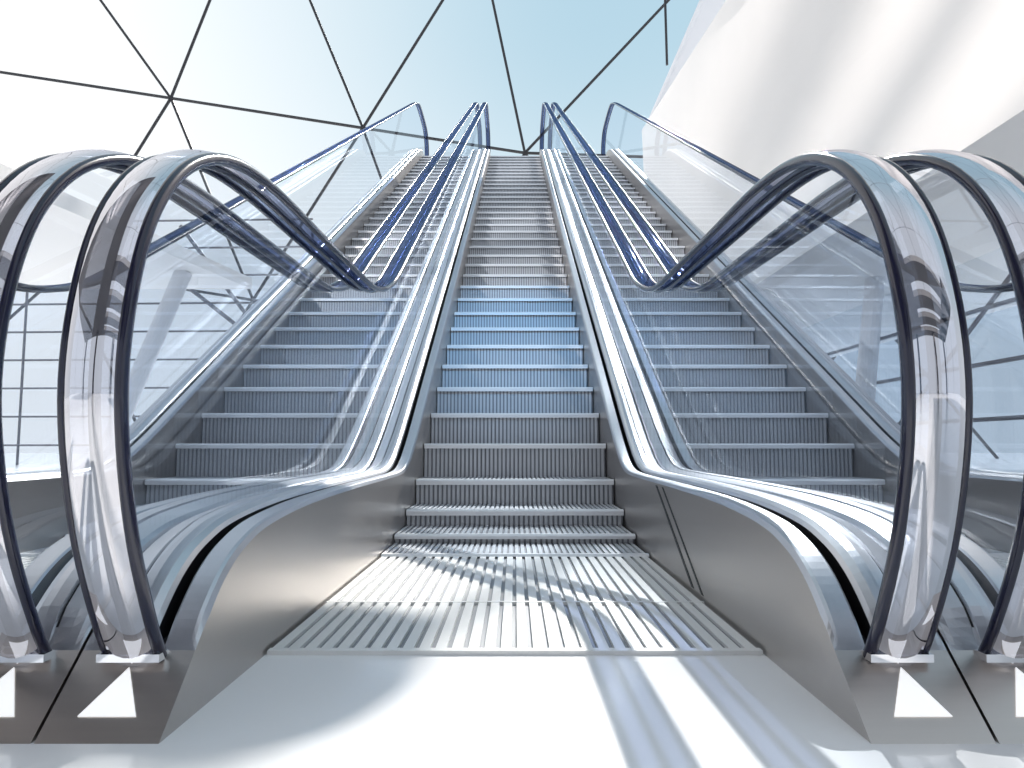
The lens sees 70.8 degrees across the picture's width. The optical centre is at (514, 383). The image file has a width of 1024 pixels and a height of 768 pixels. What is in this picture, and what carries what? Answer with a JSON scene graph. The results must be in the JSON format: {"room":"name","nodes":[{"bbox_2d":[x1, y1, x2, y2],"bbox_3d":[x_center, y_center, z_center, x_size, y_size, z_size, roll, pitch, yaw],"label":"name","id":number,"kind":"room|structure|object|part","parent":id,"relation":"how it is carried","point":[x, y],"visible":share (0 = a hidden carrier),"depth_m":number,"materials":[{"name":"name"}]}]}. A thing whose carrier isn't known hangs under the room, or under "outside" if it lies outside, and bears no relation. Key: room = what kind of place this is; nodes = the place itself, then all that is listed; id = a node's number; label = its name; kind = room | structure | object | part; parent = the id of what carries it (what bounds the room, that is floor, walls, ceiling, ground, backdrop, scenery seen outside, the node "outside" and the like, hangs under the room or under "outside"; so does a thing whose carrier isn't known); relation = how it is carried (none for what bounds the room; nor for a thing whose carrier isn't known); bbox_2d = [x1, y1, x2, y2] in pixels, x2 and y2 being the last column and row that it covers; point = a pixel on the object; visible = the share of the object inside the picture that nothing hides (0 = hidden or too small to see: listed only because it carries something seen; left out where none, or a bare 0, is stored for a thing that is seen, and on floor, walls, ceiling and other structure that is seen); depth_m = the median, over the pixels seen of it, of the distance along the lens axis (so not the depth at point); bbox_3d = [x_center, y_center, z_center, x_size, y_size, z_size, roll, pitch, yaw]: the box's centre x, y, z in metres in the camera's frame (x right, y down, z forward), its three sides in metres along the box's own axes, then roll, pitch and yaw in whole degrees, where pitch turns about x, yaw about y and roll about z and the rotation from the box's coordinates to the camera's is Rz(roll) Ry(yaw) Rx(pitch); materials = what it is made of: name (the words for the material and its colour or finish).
{"room":"escalator hall","nodes":[
{"label":"escalator hall","id":0,"kind":"room"},
{"bbox_2d":[0,163,251,288],"bbox_3d":[-9.600,-2.281,10.735,8.800,0.220,7.000,0,-5,0],"label":"mezzanine slab","id":1,"kind":"object","parent":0,"point":[51,258],"visible":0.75,"depth_m":12.08,"materials":[{"name":"white paint"}]},
{"bbox_2d":[0,453,1023,767],"bbox_3d":[0.000,1.894,15.394,60.000,0.300,59.000,0,-5,0],"label":"floor","id":2,"kind":"structure","parent":0,"point":[284,711],"depth_m":1.10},
{"bbox_2d":[2,218,312,464],"bbox_3d":[-12.285,-0.993,16.145,15.430,5.581,0.100,0,-5,0],"label":"window","id":3,"kind":"structure","parent":2,"relation":"on","point":[196,247],"depth_m":16.15,"materials":[{"name":"grey metal"}]},
{"bbox_2d":[129,270,191,422],"bbox_3d":[-6.400,-0.231,12.867,1.284,3.595,9.894,0,-5,0],"label":"columns","id":4,"kind":"structure","parent":2,"relation":"on","point":[155,337],"depth_m":12.41,"materials":[{"name":"white paint"}]},
{"bbox_2d":[0,102,481,743],"bbox_3d":[-1.356,-2.502,8.463,1.351,7.290,14.465,0,-5,0],"label":"escalator","id":5,"kind":"object","parent":2,"relation":"on","point":[304,386],"visible":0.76,"depth_m":3.94,"materials":[{"name":"metal"}]},
{"bbox_3d":[-1.356,0.590,2.054,0.991,0.010,1.235,0,-5,0],"label":"landing plate","id":6,"kind":"part","parent":5,"relation":"part of","materials":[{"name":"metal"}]},
{"bbox_3d":[-1.945,-2.535,8.445,0.096,7.216,14.413,0,-5,0],"label":"handrail","id":7,"kind":"part","parent":5,"relation":"part of","materials":[{"name":"blue"}]},
{"bbox_2d":[34,102,995,743],"bbox_3d":[0.000,-2.502,8.463,1.351,7.290,14.465,0,-5,0],"label":"escalator","id":8,"kind":"object","parent":2,"relation":"on","point":[515,498],"visible":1,"depth_m":1.57,"materials":[{"name":"metal"}]},
{"bbox_3d":[-0.589,-2.535,8.445,0.096,7.216,14.413,0,-5,0],"label":"handrail","id":9,"kind":"part","parent":8,"relation":"part of","materials":[{"name":"blue"}]},
{"bbox_3d":[0.000,0.590,2.054,0.991,0.010,1.235,0,-5,0],"label":"landing plate","id":10,"kind":"part","parent":8,"relation":"part of","materials":[{"name":"metal"}]},
{"bbox_3d":[0.589,-2.535,8.445,0.096,7.216,14.413,0,-5,0],"label":"handrail","id":11,"kind":"part","parent":8,"relation":"part of","materials":[{"name":"blue"}]},
{"bbox_2d":[649,0,725,117],"bbox_3d":[6.574,-5.445,23.303,4.852,15.681,0.200,0,-5,0],"label":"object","id":12,"kind":"object","parent":2,"relation":"on","point":[705,12],"visible":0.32,"depth_m":23.76,"materials":[{"name":"white paint"}]},
{"bbox_2d":[548,102,1023,743],"bbox_3d":[1.356,-2.502,8.463,1.351,7.290,14.465,0,-5,0],"label":"escalator","id":13,"kind":"object","parent":2,"relation":"on","point":[726,387],"visible":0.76,"depth_m":3.94,"materials":[{"name":"metal"}]},
{"bbox_3d":[1.945,-2.535,8.445,0.096,7.216,14.413,0,-5,0],"label":"handrail","id":14,"kind":"part","parent":13,"relation":"part of","materials":[{"name":"blue"}]},
{"bbox_3d":[1.356,0.590,2.054,0.991,0.010,1.235,0,-5,0],"label":"landing plate","id":15,"kind":"part","parent":13,"relation":"part of","materials":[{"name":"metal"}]},
{"bbox_2d":[855,276,884,400],"bbox_3d":[5.600,-0.201,11.460,1.091,3.300,11.091,0,-5,0],"label":"columns","id":16,"kind":"structure","parent":2,"relation":"on","point":[872,308],"depth_m":11.55,"materials":[{"name":"white paint"}]},
{"bbox_2d":[642,0,1023,356],"bbox_3d":[7.050,-5.366,13.259,5.900,7.400,19.500,0,-5,0],"label":"wall","id":17,"kind":"structure","parent":0,"point":[767,84],"depth_m":10.73,"materials":[{"name":"white paint"}]},
{"bbox_2d":[0,0,998,458],"bbox_3d":[-2.092,-12.097,6.264,42.283,26.075,37.692,0,-5,0],"label":"lattice frame","id":18,"kind":"object","parent":17,"relation":"attached to","point":[169,97],"visible":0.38,"depth_m":24.87,"materials":[{"name":"grey metal"}]},
{"bbox_2d":[826,274,1023,425],"bbox_3d":[6.800,-0.107,12.555,0.070,3.254,19.000,0,-5,0],"label":"window","id":19,"kind":"structure","parent":17,"relation":"in","point":[990,304],"depth_m":10.36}
]}

